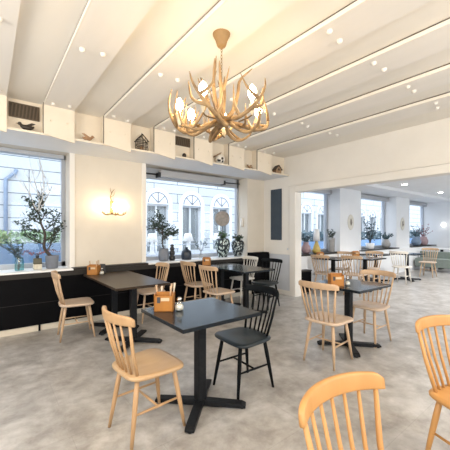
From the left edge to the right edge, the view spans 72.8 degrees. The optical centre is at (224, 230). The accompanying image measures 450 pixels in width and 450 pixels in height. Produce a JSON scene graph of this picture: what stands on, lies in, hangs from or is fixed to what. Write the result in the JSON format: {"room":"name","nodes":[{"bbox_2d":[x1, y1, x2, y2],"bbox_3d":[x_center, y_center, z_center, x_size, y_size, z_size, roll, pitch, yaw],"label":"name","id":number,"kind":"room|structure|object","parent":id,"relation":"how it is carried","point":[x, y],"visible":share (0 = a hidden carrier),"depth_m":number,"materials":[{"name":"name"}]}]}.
{"room":"cafe","nodes":[
{"label":"cafe","id":0,"kind":"room"},
{"bbox_2d":[0,143,263,267],"bbox_3d":[-2.274,-0.104,4.917,8.070,2.968,0.450,0,0,-38],"label":"wall","id":1,"kind":"structure","parent":0,"point":[110,239],"depth_m":5.00,"materials":[{"name":"beige paint"}]},
{"bbox_2d":[0,147,64,269],"bbox_3d":[-3.775,-0.315,3.840,3.180,1.730,0.140,0,0,-38],"label":"window","id":2,"kind":"structure","parent":1,"relation":"in","point":[2,149],"depth_m":4.66,"materials":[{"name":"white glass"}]},
{"bbox_2d":[0,266,73,275],"bbox_3d":[-3.780,0.562,3.539,3.600,0.025,0.488,0,0,-38],"label":"trim","id":3,"kind":"structure","parent":1,"relation":"attached to","point":[60,268],"depth_m":4.25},
{"bbox_2d":[0,239,23,269],"bbox_3d":[-2.927,0.328,4.166,0.335,0.444,0.224,0,0,-38],"label":"potted plant","id":4,"kind":"object","parent":3,"relation":"on","point":[16,255],"visible":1,"depth_m":4.21,"materials":[{"name":"green plant"}]},
{"bbox_2d":[7,152,66,268],"bbox_3d":[-2.710,-0.306,4.429,0.611,1.710,0.467,0,0,15],"label":"potted tree","id":5,"kind":"object","parent":3,"relation":"on","point":[51,260],"visible":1,"depth_m":4.42,"materials":[{"name":"green plant"}]},
{"bbox_2d":[22,248,59,269],"bbox_3d":[-2.658,0.403,4.426,0.474,0.292,0.179,0,0,-38],"label":"vase","id":6,"kind":"object","parent":3,"relation":"on","point":[37,262],"visible":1,"depth_m":4.35,"materials":[{"name":"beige ceramic"}]},
{"bbox_2d":[70,153,74,267],"bbox_3d":[-2.303,-0.315,4.596,0.070,1.730,0.020,0,0,-38],"label":"trim","id":7,"kind":"structure","parent":1,"relation":"attached to","point":[72,155],"depth_m":4.59,"materials":[{"name":"white paint"}]},
{"bbox_2d":[71,262,147,269],"bbox_3d":[-1.812,0.560,4.894,1.170,0.030,0.155,0,0,-38],"label":"trim","id":8,"kind":"structure","parent":1,"relation":"attached to","point":[141,263],"depth_m":4.91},
{"bbox_2d":[102,188,126,215],"bbox_3d":[-1.800,-0.470,4.903,0.404,0.444,0.153,0,0,-38],"label":"sconce","id":9,"kind":"object","parent":1,"relation":"attached to","point":[112,205],"visible":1,"depth_m":4.91,"materials":[{"name":"gold"}]},
{"bbox_2d":[0,258,251,330],"bbox_3d":[-2.279,0.978,4.524,7.180,0.805,0.164,0,0,-38],"label":"banquette bench","id":10,"kind":"object","parent":1,"relation":"attached to","point":[31,299],"visible":0.66,"depth_m":4.47,"materials":[{"name":"leather"}]},
{"bbox_2d":[0,291,251,336],"bbox_3d":[-2.287,1.337,4.536,7.180,0.085,0.135,0,0,-38],"label":"baseboard","id":11,"kind":"structure","parent":1,"relation":"attached to","point":[16,331],"depth_m":4.36,"materials":[{"name":"beige"}]},
{"bbox_2d":[142,163,145,262],"bbox_3d":[-1.409,-0.315,5.295,0.080,1.730,0.020,0,0,-38],"label":"trim","id":12,"kind":"structure","parent":1,"relation":"attached to","point":[143,164],"depth_m":5.28,"materials":[{"name":"white paint"}]},
{"bbox_2d":[146,167,239,260],"bbox_3d":[-0.602,-0.315,6.268,2.390,1.730,0.220,0,0,-38],"label":"window","id":13,"kind":"structure","parent":1,"relation":"in","point":[151,173],"depth_m":6.27,"materials":[{"name":"glass"},{"name":"black metal"}]},
{"bbox_2d":[146,255,244,264],"bbox_3d":[-0.490,0.562,6.109,2.410,0.025,0.488,0,0,-38],"label":"trim","id":14,"kind":"structure","parent":1,"relation":"attached to","point":[150,262],"depth_m":5.89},
{"bbox_2d":[146,209,178,260],"bbox_3d":[-1.145,0.081,5.580,0.684,0.938,0.439,0,0,-38],"label":"potted plant","id":15,"kind":"object","parent":14,"relation":"on","point":[163,255],"visible":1,"depth_m":5.54,"materials":[{"name":"green plant"}]},
{"bbox_2d":[169,244,174,260],"bbox_3d":[-0.993,0.400,5.721,0.116,0.300,0.116,0,0,-38],"label":"vase","id":16,"kind":"object","parent":14,"relation":"on","point":[171,252],"visible":0.99,"depth_m":5.68,"materials":[{"name":"black ceramic"}]},
{"bbox_2d":[181,247,191,259],"bbox_3d":[-0.744,0.429,5.891,0.196,0.240,0.196,0,0,-38],"label":"bottle vase","id":17,"kind":"object","parent":14,"relation":"on","point":[186,254],"visible":1,"depth_m":5.82,"materials":[{"name":"blue ceramic"}]},
{"bbox_2d":[215,211,229,231],"bbox_3d":[-0.058,0.056,6.668,0.319,0.988,0.119,0,0,6],"label":"disc sculpture","id":18,"kind":"object","parent":14,"relation":"on","point":[222,218],"visible":0.8,"depth_m":6.65,"materials":[{"name":"beige ceramic"}]},
{"bbox_2d":[215,230,229,256],"bbox_3d":[-0.051,0.269,6.432,0.325,0.561,0.325,0,0,-38],"label":"patterned vase","id":19,"kind":"object","parent":14,"relation":"on","point":[222,244],"visible":1,"depth_m":6.33,"materials":[{"name":"multicoloured ceramic"}]},
{"bbox_2d":[231,234,243,255],"bbox_3d":[0.280,0.291,6.691,0.290,0.518,0.290,0,0,-8],"label":"patterned vase","id":20,"kind":"object","parent":14,"relation":"on","point":[237,245],"visible":1,"depth_m":6.60,"materials":[{"name":"multicoloured ceramic"}]},
{"bbox_2d":[247,252,269,293],"bbox_3d":[0.758,0.930,6.880,0.507,0.900,0.190,0,0,-38],"label":"panelling","id":21,"kind":"structure","parent":1,"relation":"attached to","point":[258,276],"depth_m":6.78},
{"bbox_2d":[7,97,283,173],"bbox_3d":[-1.936,-1.391,4.509,7.700,0.393,0.610,0,0,-38],"label":"wall","id":22,"kind":"structure","parent":0,"point":[90,125],"depth_m":4.25,"materials":[{"name":"paint"}]},
{"bbox_2d":[0,95,6,132],"bbox_3d":[-2.685,-1.359,3.432,0.366,0.458,0.166,0,0,-38],"label":"box","id":23,"kind":"object","parent":22,"relation":"attached to","point":[3,99],"visible":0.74,"depth_m":3.47,"materials":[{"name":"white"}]},
{"bbox_2d":[9,101,39,121],"bbox_3d":[-2.441,-1.452,3.714,0.315,0.175,0.019,0,0,-38],"label":"air vent","id":24,"kind":"object","parent":22,"relation":"in","point":[18,110],"visible":1,"depth_m":3.71,"materials":[{"name":"brown"}]},
{"bbox_2d":[42,101,74,142],"bbox_3d":[-2.118,-1.359,3.874,0.349,0.458,0.166,0,0,-38],"label":"box","id":25,"kind":"object","parent":22,"relation":"attached to","point":[59,123],"visible":0.94,"depth_m":3.81,"materials":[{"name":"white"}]},
{"bbox_2d":[101,115,130,151],"bbox_3d":[-1.546,-1.359,4.322,0.377,0.458,0.166,0,0,-38],"label":"box","id":26,"kind":"object","parent":22,"relation":"attached to","point":[114,133],"visible":0.94,"depth_m":4.25,"materials":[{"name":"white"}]},
{"bbox_2d":[0,129,286,180],"bbox_3d":[-1.895,-1.184,4.455,7.700,0.022,0.745,0,0,-38],"label":"shelf","id":27,"kind":"object","parent":22,"relation":"attached to","point":[13,137],"visible":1,"depth_m":4.68,"materials":[{"name":"paint"}]},
{"bbox_2d":[17,122,34,130],"bbox_3d":[-2.385,-1.252,3.651,0.199,0.109,0.062,0,0,-29],"label":"bird figurine","id":28,"kind":"object","parent":27,"relation":"on","point":[29,126],"visible":0.97,"depth_m":3.64,"materials":[{"name":"grey metal"}]},
{"bbox_2d":[82,133,94,140],"bbox_3d":[-1.831,-1.244,4.084,0.173,0.095,0.054,0,0,-38],"label":"bird figurine","id":29,"kind":"object","parent":27,"relation":"on","point":[86,137],"visible":0.97,"depth_m":4.06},
{"bbox_2d":[134,133,148,150],"bbox_3d":[-1.248,-1.332,4.570,0.201,0.270,0.114,0,0,-28],"label":"birdhouse","id":30,"kind":"object","parent":27,"relation":"on","point":[139,146],"visible":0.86,"depth_m":4.55,"materials":[{"name":"brown wood"}]},
{"bbox_2d":[213,153,224,162],"bbox_3d":[-0.100,-1.300,5.467,0.205,0.207,0.185,0,0,-28],"label":"birdhouse","id":31,"kind":"object","parent":27,"relation":"on","point":[219,158],"visible":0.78,"depth_m":5.41,"materials":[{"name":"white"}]},
{"bbox_2d":[272,165,281,173],"bbox_3d":[1.097,-1.287,6.390,0.186,0.180,0.164,0,0,-28],"label":"birdhouse","id":32,"kind":"object","parent":27,"relation":"on","point":[277,169],"visible":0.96,"depth_m":6.35,"materials":[{"name":"brown"}]},
{"bbox_2d":[150,126,174,159],"bbox_3d":[-0.973,-1.359,4.769,0.358,0.458,0.166,0,0,-38],"label":"box","id":33,"kind":"object","parent":22,"relation":"attached to","point":[162,143],"visible":0.93,"depth_m":4.69,"materials":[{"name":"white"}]},
{"bbox_2d":[175,136,189,147],"bbox_3d":[-0.710,-1.482,5.067,0.300,0.145,0.019,0,0,-38],"label":"air vent","id":34,"kind":"object","parent":22,"relation":"in","point":[180,141],"visible":0.87,"depth_m":5.07,"materials":[{"name":"brown"}]},
{"bbox_2d":[190,136,212,165],"bbox_3d":[-0.407,-1.359,5.211,0.372,0.458,0.166,0,0,-38],"label":"box","id":35,"kind":"object","parent":22,"relation":"attached to","point":[201,150],"visible":0.88,"depth_m":5.14,"materials":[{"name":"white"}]},
{"bbox_2d":[224,143,243,170],"bbox_3d":[0.173,-1.359,5.664,0.369,0.458,0.166,0,0,-38],"label":"box","id":36,"kind":"object","parent":22,"relation":"attached to","point":[234,156],"visible":0.94,"depth_m":5.58,"materials":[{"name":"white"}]},
{"bbox_2d":[252,150,271,174],"bbox_3d":[0.741,-1.359,6.108,0.398,0.458,0.166,0,0,-38],"label":"box","id":37,"kind":"object","parent":22,"relation":"attached to","point":[262,162],"visible":0.94,"depth_m":6.03,"materials":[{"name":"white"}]},
{"bbox_2d":[0,267,449,449],"bbox_3d":[3.816,1.420,4.536,17.200,0.080,8.450,0,0,-38],"label":"floor","id":38,"kind":"structure","parent":0,"point":[54,395],"depth_m":2.76,"materials":[{"name":"concrete"}]},
{"bbox_2d":[51,270,95,342],"bbox_3d":[-1.997,0.949,4.003,0.499,0.865,0.461,0,0,-33],"label":"spindle chair","id":39,"kind":"object","parent":38,"relation":"on","point":[87,302],"visible":1,"depth_m":3.93,"materials":[{"name":"brown wood"}]},
{"bbox_2d":[83,271,169,351],"bbox_3d":[-1.365,1.005,4.086,0.660,0.750,1.420,0,0,-38],"label":"pedestal table","id":40,"kind":"object","parent":38,"relation":"on","point":[120,280],"visible":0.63,"depth_m":3.81,"materials":[{"name":"wood"}]},
{"bbox_2d":[87,260,100,274],"bbox_3d":[-1.898,0.524,4.421,0.163,0.211,0.123,0,0,0],"label":"crate","id":41,"kind":"object","parent":40,"relation":"on","point":[92,269],"visible":0.94,"depth_m":4.36,"materials":[{"name":"orange wood"}]},
{"bbox_2d":[102,306,185,449],"bbox_3d":[-0.580,0.949,2.129,0.499,0.865,0.461,0,0,-43],"label":"spindle chair","id":42,"kind":"object","parent":38,"relation":"on","point":[152,363],"visible":1,"depth_m":2.04,"materials":[{"name":"brown wood"}]},
{"bbox_2d":[137,262,168,323],"bbox_3d":[-1.148,0.949,4.814,0.499,0.865,0.461,0,0,-38],"label":"spindle chair","id":43,"kind":"object","parent":38,"relation":"on","point":[152,290],"visible":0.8,"depth_m":4.82,"materials":[{"name":"brown wood"}]},
{"bbox_2d":[180,261,211,301],"bbox_3d":[-0.510,0.949,5.348,0.499,0.865,0.461,0,0,-41],"label":"spindle chair","id":44,"kind":"object","parent":38,"relation":"on","point":[197,284],"visible":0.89,"depth_m":5.24,"materials":[{"name":"brown wood"}]},
{"bbox_2d":[141,297,260,433],"bbox_3d":[-0.198,1.005,2.422,0.700,0.750,0.670,0,0,-38],"label":"pedestal table","id":45,"kind":"object","parent":38,"relation":"on","point":[196,316],"visible":0.91,"depth_m":2.38,"materials":[{"name":"wood"}]},
{"bbox_2d":[154,283,175,311],"bbox_3d":[-0.479,0.524,2.434,0.163,0.211,0.123,0,0,-2],"label":"crate","id":46,"kind":"object","parent":45,"relation":"on","point":[164,301],"visible":0.97,"depth_m":2.38,"materials":[{"name":"orange wood"}]},
{"bbox_2d":[175,297,182,310],"bbox_3d":[-0.362,0.577,2.420,0.070,0.106,0.069,0,0,-38],"label":"salt shaker","id":47,"kind":"object","parent":45,"relation":"on","point":[179,306],"visible":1,"depth_m":2.40,"materials":[{"name":"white glass"}]},
{"bbox_2d":[198,265,234,303],"bbox_3d":[-0.131,0.949,4.716,0.499,0.865,0.461,0,0,-42],"label":"spindle chair","id":48,"kind":"object","parent":38,"relation":"on","point":[217,291],"visible":0.86,"depth_m":4.60,"materials":[{"name":"brown wood"}]},
{"bbox_2d":[196,262,274,312],"bbox_3d":[0.143,1.005,5.404,0.680,0.750,1.360,0,0,-38],"label":"pedestal table","id":49,"kind":"object","parent":38,"relation":"on","point":[245,270],"visible":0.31,"depth_m":5.13,"materials":[{"name":"black metal"}]},
{"bbox_2d":[202,257,210,264],"bbox_3d":[-0.340,0.556,5.647,0.150,0.147,0.123,0,0,0],"label":"crate","id":50,"kind":"object","parent":49,"relation":"on","point":[205,260],"visible":0.92,"depth_m":5.59,"materials":[{"name":"orange wood"}]},
{"bbox_2d":[229,256,257,302],"bbox_3d":[0.379,0.949,6.108,0.499,0.865,0.461,0,0,-38],"label":"spindle chair","id":51,"kind":"object","parent":38,"relation":"on","point":[239,278],"visible":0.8,"depth_m":6.08,"materials":[{"name":"beige wood"}]},
{"bbox_2d":[213,284,278,398],"bbox_3d":[0.195,0.949,2.742,0.499,0.865,0.461,0,0,-36],"label":"spindle chair","id":52,"kind":"object","parent":38,"relation":"on","point":[244,337],"visible":0.99,"depth_m":2.72,"materials":[{"name":"black wood"}]},
{"bbox_2d":[251,258,282,310],"bbox_3d":[0.763,0.949,5.582,0.461,0.865,0.499,0,0,39],"label":"spindle chair","id":53,"kind":"object","parent":38,"relation":"on","point":[268,282],"visible":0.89,"depth_m":5.63,"materials":[{"name":"black wood"}]},
{"bbox_2d":[301,269,311,293],"bbox_3d":[1.730,1.130,6.833,0.480,0.500,0.170,0,0,-38],"label":"window bench","id":54,"kind":"object","parent":38,"relation":"on","point":[305,273],"visible":0.38,"depth_m":6.80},
{"bbox_2d":[311,254,335,292],"bbox_3d":[2.205,0.949,6.795,0.499,0.865,0.461,0,0,-42],"label":"spindle chair","id":55,"kind":"object","parent":38,"relation":"on","point":[316,272],"visible":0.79,"depth_m":6.68,"materials":[{"name":"brown wood"}]},
{"bbox_2d":[298,280,353,370],"bbox_3d":[1.078,0.949,3.246,0.499,0.865,0.461,0,0,-43],"label":"spindle chair","id":56,"kind":"object","parent":38,"relation":"on","point":[327,318],"visible":1,"depth_m":3.16,"materials":[{"name":"brown wood"}]},
{"bbox_2d":[312,256,352,292],"bbox_3d":[2.528,1.005,7.127,0.700,0.750,0.670,0,0,-38],"label":"pedestal table","id":57,"kind":"object","parent":38,"relation":"on","point":[332,259],"visible":0.27,"depth_m":7.02,"materials":[{"name":"black metal"}]},
{"bbox_2d":[329,251,351,278],"bbox_3d":[2.898,0.949,7.595,0.499,0.865,0.461,0,0,-39],"label":"spindle chair","id":58,"kind":"object","parent":38,"relation":"on","point":[338,268],"visible":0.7,"depth_m":7.68,"materials":[{"name":"brown wood"}]},
{"bbox_2d":[298,371,384,449],"bbox_3d":[0.507,0.958,0.912,0.452,0.848,0.489,0,0,-32],"label":"spindle chair","id":59,"kind":"object","parent":38,"relation":"on","point":[328,388],"visible":1,"depth_m":1.10,"materials":[{"name":"brown wood"}]},
{"bbox_2d":[315,278,390,357],"bbox_3d":[1.482,1.005,3.658,0.700,0.750,0.670,0,0,-37],"label":"pedestal table","id":60,"kind":"object","parent":38,"relation":"on","point":[356,286],"visible":0.83,"depth_m":3.62,"materials":[{"name":"black metal"}]},
{"bbox_2d":[328,273,343,286],"bbox_3d":[1.275,0.556,3.507,0.150,0.147,0.123,0,0,2],"label":"crate","id":61,"kind":"object","parent":60,"relation":"on","point":[337,279],"visible":0.76,"depth_m":3.45,"materials":[{"name":"orange wood"}]},
{"bbox_2d":[341,255,367,296],"bbox_3d":[2.796,0.949,6.592,0.461,0.865,0.499,0,0,42],"label":"spindle chair","id":62,"kind":"object","parent":38,"relation":"on","point":[347,257],"visible":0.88,"depth_m":6.46,"materials":[{"name":"brown wood"}]},
{"bbox_2d":[355,256,385,291],"bbox_3d":[3.307,1.005,7.203,0.700,0.750,0.670,0,0,-38],"label":"pedestal table","id":63,"kind":"object","parent":38,"relation":"on","point":[365,259],"visible":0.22,"depth_m":7.16,"materials":[{"name":"black metal"}]},
{"bbox_2d":[360,251,383,282],"bbox_3d":[3.695,0.949,7.711,0.499,0.865,0.461,0,0,-40],"label":"spindle chair","id":64,"kind":"object","parent":38,"relation":"on","point":[366,252],"visible":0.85,"depth_m":7.77,"materials":[{"name":"brown wood"}]},
{"bbox_2d":[353,269,395,347],"bbox_3d":[1.858,0.949,3.882,0.499,0.865,0.461,0,0,-38],"label":"spindle chair","id":65,"kind":"object","parent":38,"relation":"on","point":[364,304],"visible":0.92,"depth_m":3.87,"materials":[{"name":"brown wood"}]},
{"bbox_2d":[360,253,393,282],"bbox_3d":[4.142,1.005,8.375,0.700,0.750,0.670,0,0,-38],"label":"pedestal table","id":66,"kind":"object","parent":38,"relation":"on","point":[374,255],"visible":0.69,"depth_m":8.33,"materials":[{"name":"black metal"}]},
{"bbox_2d":[389,251,411,284],"bbox_3d":[4.627,0.949,8.015,0.499,0.865,0.461,0,0,-42],"label":"spindle chair","id":67,"kind":"object","parent":38,"relation":"on","point":[390,252],"visible":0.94,"depth_m":7.92,"materials":[{"name":"white wood"}]},
{"bbox_2d":[389,253,424,281],"bbox_3d":[5.139,1.005,8.609,0.700,0.750,0.670,0,0,-38],"label":"pedestal table","id":68,"kind":"object","parent":38,"relation":"on","point":[412,254],"visible":0.81,"depth_m":8.57,"materials":[{"name":"black metal"}]},
{"bbox_2d":[419,248,438,277],"bbox_3d":[6.161,0.949,9.233,0.499,0.865,0.461,0,0,-42],"label":"spindle chair","id":69,"kind":"object","parent":38,"relation":"on","point":[425,249],"visible":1,"depth_m":9.24,"materials":[{"name":"brown wood"}]},
{"bbox_2d":[415,315,449,449],"bbox_3d":[1.392,0.958,1.709,0.452,0.848,0.489,0,0,-17],"label":"spindle chair","id":70,"kind":"object","parent":38,"relation":"on","point":[440,394],"visible":1,"depth_m":1.81,"materials":[{"name":"brown wood"}]},
{"bbox_2d":[415,251,449,270],"bbox_3d":[8.320,1.050,9.134,0.560,0.660,4.550,0,0,-38],"label":"banquette","id":71,"kind":"object","parent":38,"relation":"on","point":[443,258],"visible":0.77,"depth_m":10.43,"materials":[{"name":"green fabric"}]},
{"bbox_2d":[7,0,449,157],"bbox_3d":[0.188,-1.648,1.765,8.070,0.120,8.550,0,0,-38],"label":"ceiling","id":72,"kind":"structure","parent":0,"point":[45,30],"depth_m":2.79,"materials":[{"name":"paint"}]},
{"bbox_2d":[0,0,20,95],"bbox_3d":[-0.468,-1.550,0.599,0.360,0.076,7.120,0,0,-38],"label":"ceiling panel","id":73,"kind":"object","parent":72,"relation":"attached to","point":[9,9],"depth_m":2.42,"materials":[{"name":"white"}]},
{"bbox_2d":[44,0,155,110],"bbox_3d":[0.099,-1.550,1.042,0.343,0.076,7.120,0,0,-38],"label":"ceiling panel","id":74,"kind":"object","parent":72,"relation":"attached to","point":[103,27],"depth_m":2.55,"materials":[{"name":"white"}]},
{"bbox_2d":[104,0,295,122],"bbox_3d":[0.671,-1.550,1.489,0.371,0.076,7.120,0,0,-38],"label":"ceiling panel","id":75,"kind":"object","parent":72,"relation":"attached to","point":[197,49],"depth_m":2.63,"materials":[{"name":"white"}]},
{"bbox_2d":[168,28,269,142],"bbox_3d":[-0.015,-1.169,2.394,0.787,0.839,0.825,0,0,-38],"label":"antler chandelier","id":76,"kind":"object","parent":72,"relation":"hanging from","point":[220,120],"visible":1,"depth_m":2.34,"materials":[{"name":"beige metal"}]},
{"bbox_2d":[153,0,431,132],"bbox_3d":[1.244,-1.550,1.936,0.352,0.076,7.120,0,0,-38],"label":"ceiling panel","id":77,"kind":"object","parent":72,"relation":"attached to","point":[359,18],"depth_m":2.50,"materials":[{"name":"white"}]},
{"bbox_2d":[193,17,449,141],"bbox_3d":[1.810,-1.550,2.379,0.366,0.076,7.120,0,0,-38],"label":"ceiling panel","id":78,"kind":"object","parent":72,"relation":"attached to","point":[434,39],"depth_m":2.91,"materials":[{"name":"white"}]},
{"bbox_2d":[229,63,449,148],"bbox_3d":[2.390,-1.550,2.832,0.363,0.076,7.120,0,0,-38],"label":"ceiling panel","id":79,"kind":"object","parent":72,"relation":"attached to","point":[439,76],"depth_m":3.72,"materials":[{"name":"white"}]},
{"bbox_2d":[256,92,449,154],"bbox_3d":[2.958,-1.550,3.275,0.392,0.076,7.120,0,0,-38],"label":"ceiling panel","id":80,"kind":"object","parent":72,"relation":"attached to","point":[442,101],"depth_m":4.37,"materials":[{"name":"white"}]},
{"bbox_2d":[264,117,449,296],"bbox_3d":[3.261,-0.104,4.248,0.170,2.968,8.280,0,0,-38],"label":"wall","id":81,"kind":"structure","parent":0,"point":[427,143],"depth_m":5.43,"materials":[{"name":"white paint"}]},
{"bbox_2d":[271,189,281,239],"bbox_3d":[1.142,-0.365,6.806,0.017,1.130,0.320,0,0,-38],"label":"blackboard","id":82,"kind":"object","parent":81,"relation":"attached to","point":[276,195],"visible":1,"depth_m":6.79,"materials":[{"name":"stone"}]},
{"bbox_2d":[270,253,289,290],"bbox_3d":[1.148,0.895,6.804,0.012,0.770,0.790,0,0,-38],"label":"panelling","id":83,"kind":"structure","parent":81,"relation":"attached to","point":[284,275],"depth_m":6.66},
{"bbox_2d":[277,289,289,295],"bbox_3d":[1.144,1.330,6.801,0.022,0.100,0.790,0,0,-38],"label":"baseboard","id":84,"kind":"structure","parent":81,"relation":"attached to","point":[284,292],"depth_m":6.60,"materials":[{"name":"white paint"}]},
{"bbox_2d":[288,162,449,186],"bbox_3d":[3.048,-0.950,4.342,0.050,0.020,5.490,0,0,-38],"label":"trim","id":85,"kind":"structure","parent":81,"relation":"attached to","point":[445,162],"depth_m":4.99,"materials":[{"name":"white paint"}]},
{"bbox_2d":[290,163,449,296],"bbox_3d":[3.063,0.220,4.335,0.035,2.320,5.460,0,0,-38],"label":"trim","id":86,"kind":"structure","parent":81,"relation":"attached to","point":[444,168],"depth_m":5.59,"materials":[{"name":"white paint"}]},
{"bbox_2d":[328,188,433,251],"bbox_3d":[4.826,0.070,9.798,9.130,2.620,0.500,0,0,-38],"label":"wall","id":87,"kind":"structure","parent":0,"point":[342,202],"depth_m":8.68,"materials":[{"name":"paint"}]},
{"bbox_2d":[301,189,330,252],"bbox_3d":[2.079,-0.295,7.766,1.940,1.690,0.200,0,0,-38],"label":"window","id":88,"kind":"structure","parent":87,"relation":"in","point":[325,192],"depth_m":8.38,"materials":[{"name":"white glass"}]},
{"bbox_2d":[348,215,353,229],"bbox_3d":[3.475,-0.240,8.402,0.320,0.432,0.069,0,0,-38],"label":"oval plaque","id":89,"kind":"object","parent":87,"relation":"attached to","point":[350,218],"visible":1,"depth_m":8.39,"materials":[{"name":"brown"}]},
{"bbox_2d":[301,246,435,288],"bbox_3d":[4.923,0.980,9.511,8.930,0.800,0.069,0,0,-38],"label":"panelling","id":90,"kind":"object","parent":87,"relation":"attached to","point":[386,264],"visible":0.21,"depth_m":8.75,"materials":[{"name":"paint"}]},
{"bbox_2d":[301,245,435,255],"bbox_3d":[4.929,0.565,9.504,8.930,0.030,0.089,0,0,-38],"label":"trim","id":91,"kind":"structure","parent":87,"relation":"attached to","point":[423,245],"depth_m":9.07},
{"bbox_2d":[361,194,388,248],"bbox_3d":[4.609,-0.295,9.743,2.309,1.690,0.200,0,0,-38],"label":"window","id":92,"kind":"structure","parent":87,"relation":"in","point":[368,197],"depth_m":10.17,"materials":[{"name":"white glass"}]},
{"bbox_2d":[361,247,396,249],"bbox_3d":[4.710,0.565,9.613,2.309,0.030,0.390,0,0,-38],"label":"trim","id":93,"kind":"structure","parent":87,"relation":"attached to","point":[378,247],"depth_m":9.59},
{"bbox_2d":[362,215,378,248],"bbox_3d":[4.498,0.032,9.407,0.480,1.034,0.449,0,0,20],"label":"potted tree","id":94,"kind":"object","parent":93,"relation":"on","point":[369,245],"visible":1,"depth_m":9.39,"materials":[{"name":"green plant"}]},
{"bbox_2d":[380,232,393,247],"bbox_3d":[5.276,0.286,9.948,0.340,0.528,0.493,0,0,42],"label":"vase","id":95,"kind":"object","parent":93,"relation":"on","point":[385,243],"visible":1,"depth_m":9.91,"materials":[{"name":"grey ceramic"}]},
{"bbox_2d":[410,201,426,244],"bbox_3d":[7.278,-0.295,11.828,2.376,1.690,0.200,0,0,-38],"label":"window","id":96,"kind":"structure","parent":87,"relation":"in","point":[422,205],"depth_m":12.57,"materials":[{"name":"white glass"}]},
{"bbox_3d":[2.181,0.565,7.636,1.940,0.030,0.390,0,0,-38],"label":"trim","id":97,"kind":"structure","parent":87,"relation":"attached to","visible":0},
{"bbox_2d":[301,234,310,253],"bbox_3d":[1.963,0.307,7.405,0.225,0.485,0.291,0,0,14],"label":"vase","id":98,"kind":"object","parent":97,"relation":"on","point":[306,249],"visible":1,"depth_m":7.33,"materials":[{"name":"ceramic"}]},
{"bbox_2d":[312,229,320,252],"bbox_3d":[2.273,0.249,7.575,0.200,0.600,0.200,0,0,-38],"label":"table lamp","id":99,"kind":"object","parent":97,"relation":"on","point":[316,235],"visible":0.91,"depth_m":7.51,"materials":[{"name":"white"}]},
{"bbox_2d":[327,229,335,251],"bbox_3d":[2.837,0.245,8.078,0.291,0.609,0.259,0,0,-38],"label":"vase","id":100,"kind":"object","parent":97,"relation":"on","point":[331,241],"visible":1,"depth_m":8.01,"materials":[{"name":"grey ceramic"}]},
{"bbox_3d":[7.380,0.565,11.698,2.376,0.030,0.390,0,0,-38],"label":"trim","id":101,"kind":"structure","parent":87,"relation":"attached to","visible":0},
{"bbox_2d":[410,226,422,245],"bbox_3d":[7.218,0.165,11.446,0.513,0.769,0.583,0,0,0],"label":"vase","id":102,"kind":"object","parent":101,"relation":"on","point":[415,241],"visible":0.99,"depth_m":11.40,"materials":[{"name":"blue ceramic"}]},
{"bbox_2d":[415,224,428,244],"bbox_3d":[7.686,0.132,11.827,0.554,0.834,0.492,0,0,16],"label":"vase","id":103,"kind":"object","parent":101,"relation":"on","point":[424,241],"visible":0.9,"depth_m":11.70,"materials":[{"name":"ceramic"}]},
{"bbox_2d":[345,184,449,202],"bbox_3d":[4.986,-1.255,9.593,9.130,0.210,1.220,0,0,-38],"label":"ceiling","id":104,"kind":"structure","parent":0,"point":[378,190],"depth_m":9.50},
{"bbox_2d":[379,175,449,197],"bbox_3d":[7.479,-1.300,6.402,9.130,0.120,6.880,0,0,-38],"label":"ceiling","id":105,"kind":"structure","parent":0,"point":[430,185],"depth_m":8.31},
{"bbox_2d":[434,201,449,251],"bbox_3d":[10.745,0.070,9.474,0.200,2.620,7.300,0,0,-38],"label":"wall","id":106,"kind":"structure","parent":0,"point":[441,209],"depth_m":12.07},
{"label":"outside","id":107,"kind":"structure","parent":0,"visible":0},
{"bbox_3d":[1.729,1.630,30.272,80.000,0.200,34.420,0,0,-38],"label":"street","id":108,"kind":"object","parent":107,"visible":0},
{"bbox_2d":[0,229,60,264],"bbox_3d":[-4.253,0.736,5.813,2.468,1.588,0.750,0,0,-38],"label":"planter","id":109,"kind":"object","parent":108,"relation":"on","point":[6,257],"visible":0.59,"depth_m":5.86,"materials":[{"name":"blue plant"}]},
{"bbox_2d":[146,242,231,253],"bbox_3d":[-0.537,0.980,11.001,6.738,1.100,0.039,0,0,-38],"label":"railing","id":110,"kind":"object","parent":108,"relation":"on","point":[230,242],"visible":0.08,"depth_m":10.22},
{"bbox_2d":[146,250,232,256],"bbox_3d":[-0.993,1.080,8.742,3.800,0.900,0.600,0,0,-38],"label":"table","id":111,"kind":"object","parent":108,"relation":"on","point":[147,255],"visible":0.04,"depth_m":8.94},
{"bbox_2d":[146,233,157,254],"bbox_3d":[-1.919,0.347,8.018,0.320,0.565,0.317,0,0,-38],"label":"lamp","id":112,"kind":"object","parent":111,"relation":"on","point":[151,237],"visible":0.96,"depth_m":7.95,"materials":[{"name":"white"}]},
{"bbox_2d":[183,233,192,249],"bbox_3d":[-1.054,0.347,8.694,0.320,0.565,0.317,0,0,-38],"label":"lamp","id":113,"kind":"object","parent":111,"relation":"on","point":[187,237],"visible":0.73,"depth_m":8.61,"materials":[{"name":"white"}]},
{"bbox_2d":[0,153,419,253],"bbox_3d":[6.258,-3.020,22.852,82.000,9.200,0.690,0,0,-38],"label":"building","id":114,"kind":"structure","parent":108,"relation":"on","point":[192,208],"depth_m":15.68,"materials":[{"name":"stone"}]},
{"bbox_2d":[301,230,419,248],"bbox_3d":[11.292,0.725,20.885,22.761,1.610,1.005,0,0,-38],"label":"hedge","id":115,"kind":"object","parent":108,"relation":"on","point":[376,239],"visible":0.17,"depth_m":17.93,"materials":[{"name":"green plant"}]},
{"bbox_3d":[-2.820,-0.104,-0.776,0.200,2.968,7.850,0,0,-38],"label":"wall","id":116,"kind":"structure","parent":0,"visible":0},
{"bbox_2d":[7,127,288,175],"bbox_3d":[-1.664,-1.186,4.160,7.700,0.026,0.005,0,0,-38],"label":"trim","id":117,"kind":"structure","parent":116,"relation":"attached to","point":[10,128],"depth_m":4.16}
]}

